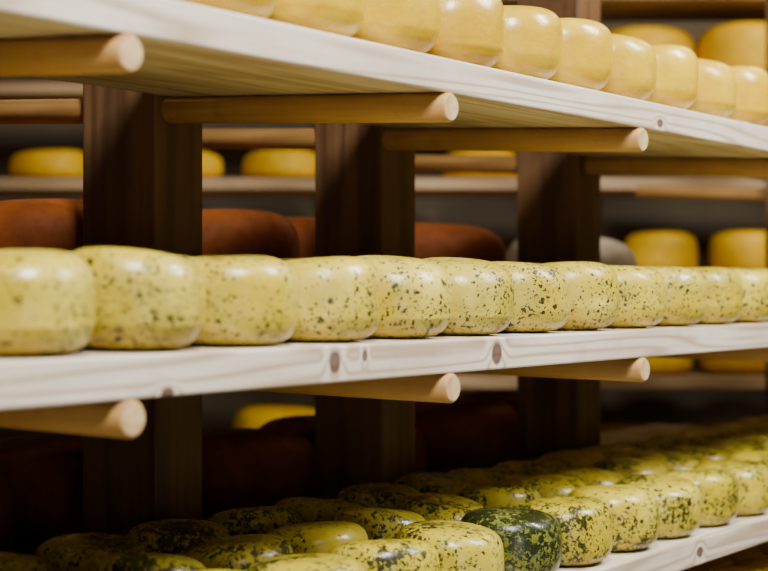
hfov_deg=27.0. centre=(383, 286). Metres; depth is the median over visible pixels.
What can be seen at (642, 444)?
cheese wheel
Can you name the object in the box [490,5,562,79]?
cheese wheel
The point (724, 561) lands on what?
cheese wheel
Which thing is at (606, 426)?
shelf
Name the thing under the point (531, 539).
cheese wheel
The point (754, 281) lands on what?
cheese wheel
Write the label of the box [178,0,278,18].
cheese wheel
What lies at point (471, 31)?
cheese wheel
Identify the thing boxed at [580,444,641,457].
cheese wheel
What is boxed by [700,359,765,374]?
cheese
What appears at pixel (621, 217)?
wall
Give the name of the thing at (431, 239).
cheese wheel
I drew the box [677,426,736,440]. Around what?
cheese wheel
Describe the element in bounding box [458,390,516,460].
cheese wheel
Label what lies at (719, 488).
cheese wheel
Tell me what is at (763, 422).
cheese wheel
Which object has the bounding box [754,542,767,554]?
cheese wheel
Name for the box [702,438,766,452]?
cheese wheel
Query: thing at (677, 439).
cheese wheel
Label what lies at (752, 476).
cheese wheel
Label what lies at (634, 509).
cheese wheel
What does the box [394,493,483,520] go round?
cheese wheel
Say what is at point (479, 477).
cheese wheel
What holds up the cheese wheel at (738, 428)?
on the storage rack at (150, 72)
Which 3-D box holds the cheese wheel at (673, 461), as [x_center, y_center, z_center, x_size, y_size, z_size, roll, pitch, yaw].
[0.515,0.345,2.900,0.140,0.093,0.142,0,0,42]
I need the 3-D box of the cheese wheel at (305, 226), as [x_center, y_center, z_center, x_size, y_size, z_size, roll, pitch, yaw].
[-0.109,-0.038,2.993,0.329,0.185,0.333,0,0,43]
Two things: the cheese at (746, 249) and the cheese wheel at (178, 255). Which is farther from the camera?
the cheese at (746, 249)
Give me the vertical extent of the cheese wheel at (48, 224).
0.185 m
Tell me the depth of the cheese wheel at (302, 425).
2.96 m
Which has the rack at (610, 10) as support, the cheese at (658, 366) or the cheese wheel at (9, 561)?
the cheese at (658, 366)
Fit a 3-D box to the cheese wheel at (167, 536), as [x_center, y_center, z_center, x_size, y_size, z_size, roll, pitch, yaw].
[-0.264,0.346,2.048,0.140,0.092,0.142,0,0,5]
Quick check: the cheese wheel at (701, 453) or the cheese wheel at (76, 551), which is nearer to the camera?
the cheese wheel at (76, 551)
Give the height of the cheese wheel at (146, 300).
0.101 m
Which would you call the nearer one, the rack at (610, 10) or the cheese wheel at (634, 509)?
the cheese wheel at (634, 509)
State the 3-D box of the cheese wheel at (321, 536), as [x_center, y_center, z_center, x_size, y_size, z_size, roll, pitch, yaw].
[-0.090,0.346,2.042,0.141,0.092,0.140,0,0,-16]
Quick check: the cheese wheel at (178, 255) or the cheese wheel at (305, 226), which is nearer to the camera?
the cheese wheel at (178, 255)
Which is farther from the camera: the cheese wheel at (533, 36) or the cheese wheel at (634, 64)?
the cheese wheel at (634, 64)
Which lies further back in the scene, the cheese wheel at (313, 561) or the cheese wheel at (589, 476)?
the cheese wheel at (589, 476)
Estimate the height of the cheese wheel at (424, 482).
0.094 m
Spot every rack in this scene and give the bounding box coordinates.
[0,0,765,421]
[0,0,767,570]
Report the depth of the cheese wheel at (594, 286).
2.23 m
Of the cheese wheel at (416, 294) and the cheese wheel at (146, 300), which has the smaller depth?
the cheese wheel at (146, 300)
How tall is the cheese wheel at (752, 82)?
0.104 m
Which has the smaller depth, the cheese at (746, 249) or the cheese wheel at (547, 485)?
the cheese wheel at (547, 485)
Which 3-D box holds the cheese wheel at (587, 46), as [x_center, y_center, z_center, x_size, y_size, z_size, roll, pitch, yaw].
[0.251,-0.325,2.270,0.146,0.102,0.145,0,0,26]
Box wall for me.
[0,22,765,438]
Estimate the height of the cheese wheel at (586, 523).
0.090 m
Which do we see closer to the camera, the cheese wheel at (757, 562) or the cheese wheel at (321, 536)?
the cheese wheel at (321, 536)
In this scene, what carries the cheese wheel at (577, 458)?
on the storage rack at (150, 72)
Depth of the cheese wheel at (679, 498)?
2.47 m
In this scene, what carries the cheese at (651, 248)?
on the rack at (610, 10)
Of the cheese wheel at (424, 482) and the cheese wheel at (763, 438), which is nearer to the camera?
the cheese wheel at (424, 482)
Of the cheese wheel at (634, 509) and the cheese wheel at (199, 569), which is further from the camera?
the cheese wheel at (634, 509)
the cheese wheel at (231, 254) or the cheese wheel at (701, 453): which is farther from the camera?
the cheese wheel at (701, 453)
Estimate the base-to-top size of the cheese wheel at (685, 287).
0.095 m
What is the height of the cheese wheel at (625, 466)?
0.093 m
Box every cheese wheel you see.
[0,199,82,250]
[0,249,94,356]
[0,433,82,548]
[0,551,54,570]
[34,533,148,570]
[71,247,205,350]
[88,552,205,570]
[127,519,229,554]
[171,254,191,258]
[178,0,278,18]
[182,534,293,570]
[185,256,298,345]
[188,569,239,570]
[202,209,299,258]
[202,428,314,519]
[207,506,303,535]
[218,254,277,258]
[247,553,364,570]
[259,415,427,472]
[266,0,365,36]
[266,521,367,553]
[275,497,362,522]
[279,258,304,260]
[284,256,380,341]
[285,217,314,257]
[326,539,439,570]
[331,507,426,539]
[336,483,419,508]
[350,0,440,52]
[356,255,451,338]
[394,472,475,494]
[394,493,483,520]
[396,520,503,570]
[415,223,506,261]
[415,398,516,472]
[423,257,513,335]
[425,0,504,66]
[448,468,521,486]
[455,485,540,507]
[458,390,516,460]
[460,507,561,570]
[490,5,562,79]
[492,261,570,332]
[492,461,565,474]
[504,473,585,497]
[507,238,637,265]
[521,496,612,565]
[536,450,605,467]
[542,261,618,329]
[547,18,612,90]
[551,466,624,485]
[568,485,658,550]
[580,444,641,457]
[592,457,668,476]
[598,34,656,100]
[604,265,665,327]
[614,440,675,450]
[615,474,700,537]
[631,450,699,471]
[642,266,706,325]
[644,44,698,108]
[646,434,709,445]
[663,468,738,525]
[668,446,732,461]
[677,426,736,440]
[685,58,736,117]
[687,267,742,323]
[690,555,733,570]
[692,458,767,515]
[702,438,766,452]
[709,566,762,570]
[712,423,765,434]
[726,66,767,124]
[727,451,767,466]
[727,546,762,565]
[728,268,767,322]
[732,434,767,446]
[733,418,767,431]
[736,555,767,570]
[749,268,767,320]
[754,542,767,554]
[759,119,767,126]
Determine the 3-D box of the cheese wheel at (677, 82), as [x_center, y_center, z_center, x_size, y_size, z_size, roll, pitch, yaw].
[0.421,-0.326,2.515,0.145,0.102,0.145,0,0,10]
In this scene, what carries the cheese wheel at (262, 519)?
on the storage rack at (150, 72)
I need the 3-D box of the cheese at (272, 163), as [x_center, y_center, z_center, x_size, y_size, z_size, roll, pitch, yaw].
[-0.321,-0.377,4.969,0.236,0.099,0.239,0,0,2]
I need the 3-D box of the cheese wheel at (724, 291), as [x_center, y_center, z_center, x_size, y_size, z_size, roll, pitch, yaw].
[0.522,0.014,2.663,0.147,0.095,0.148,0,0,43]
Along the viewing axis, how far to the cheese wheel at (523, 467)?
2.73 m
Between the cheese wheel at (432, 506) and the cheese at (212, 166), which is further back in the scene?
the cheese at (212, 166)
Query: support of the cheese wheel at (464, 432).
on the storage rack at (150, 72)
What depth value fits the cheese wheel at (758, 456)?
2.88 m
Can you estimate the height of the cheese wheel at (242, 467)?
0.149 m
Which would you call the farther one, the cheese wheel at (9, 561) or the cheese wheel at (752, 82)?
the cheese wheel at (752, 82)
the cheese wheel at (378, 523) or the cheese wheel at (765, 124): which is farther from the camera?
the cheese wheel at (765, 124)
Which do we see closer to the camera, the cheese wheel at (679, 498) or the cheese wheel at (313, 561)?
the cheese wheel at (313, 561)
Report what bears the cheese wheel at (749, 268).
on the storage rack at (150, 72)
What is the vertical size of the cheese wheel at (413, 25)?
0.100 m
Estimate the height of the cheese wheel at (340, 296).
0.096 m
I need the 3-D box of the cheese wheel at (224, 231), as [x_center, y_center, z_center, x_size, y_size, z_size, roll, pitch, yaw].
[-0.309,-0.038,2.710,0.332,0.185,0.330,0,0,-13]
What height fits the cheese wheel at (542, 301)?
0.096 m
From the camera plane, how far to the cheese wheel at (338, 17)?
1.73 m
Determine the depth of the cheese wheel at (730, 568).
2.83 m
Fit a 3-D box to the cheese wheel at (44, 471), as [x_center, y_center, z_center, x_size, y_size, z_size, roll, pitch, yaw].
[-0.478,0.312,2.472,0.329,0.158,0.332,0,0,-11]
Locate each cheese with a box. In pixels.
[10,149,82,177]
[202,151,222,177]
[233,403,314,427]
[243,149,314,177]
[443,151,516,177]
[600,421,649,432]
[610,26,694,52]
[624,231,697,267]
[642,357,692,374]
[696,21,765,70]
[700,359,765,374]
[709,230,765,268]
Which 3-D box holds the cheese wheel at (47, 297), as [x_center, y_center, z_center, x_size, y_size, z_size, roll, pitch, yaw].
[-0.334,0.013,1.444,0.146,0.097,0.147,0,0,-40]
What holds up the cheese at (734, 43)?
on the rack at (610, 10)
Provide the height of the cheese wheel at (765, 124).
0.105 m
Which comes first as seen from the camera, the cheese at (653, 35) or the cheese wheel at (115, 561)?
the cheese wheel at (115, 561)
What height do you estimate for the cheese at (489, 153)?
0.099 m
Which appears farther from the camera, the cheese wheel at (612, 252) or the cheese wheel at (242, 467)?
the cheese wheel at (612, 252)
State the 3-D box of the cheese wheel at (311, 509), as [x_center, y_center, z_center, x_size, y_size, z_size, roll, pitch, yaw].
[-0.091,0.345,2.294,0.142,0.093,0.140,0,0,43]
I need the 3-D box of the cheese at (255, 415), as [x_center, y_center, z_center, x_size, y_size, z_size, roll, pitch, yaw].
[-0.319,0.461,4.970,0.296,0.198,0.294,0,0,-29]
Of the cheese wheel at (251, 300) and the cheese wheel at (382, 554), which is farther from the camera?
the cheese wheel at (382, 554)
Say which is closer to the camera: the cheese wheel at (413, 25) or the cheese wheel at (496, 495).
the cheese wheel at (413, 25)
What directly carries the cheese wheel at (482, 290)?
on the storage rack at (150, 72)
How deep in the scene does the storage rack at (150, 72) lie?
2.17 m
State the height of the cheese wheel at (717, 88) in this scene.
0.107 m
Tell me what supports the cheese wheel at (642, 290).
on the storage rack at (150, 72)
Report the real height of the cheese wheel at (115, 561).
0.097 m
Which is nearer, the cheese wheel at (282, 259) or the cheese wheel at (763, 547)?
the cheese wheel at (282, 259)
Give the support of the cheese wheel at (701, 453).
on the storage rack at (150, 72)
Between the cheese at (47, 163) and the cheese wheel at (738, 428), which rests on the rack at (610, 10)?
the cheese at (47, 163)
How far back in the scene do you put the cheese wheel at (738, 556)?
3.08 m
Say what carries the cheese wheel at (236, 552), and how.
on the storage rack at (150, 72)
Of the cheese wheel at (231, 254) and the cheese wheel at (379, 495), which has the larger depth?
the cheese wheel at (379, 495)
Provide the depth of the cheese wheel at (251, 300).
1.63 m
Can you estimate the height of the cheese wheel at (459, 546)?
0.090 m

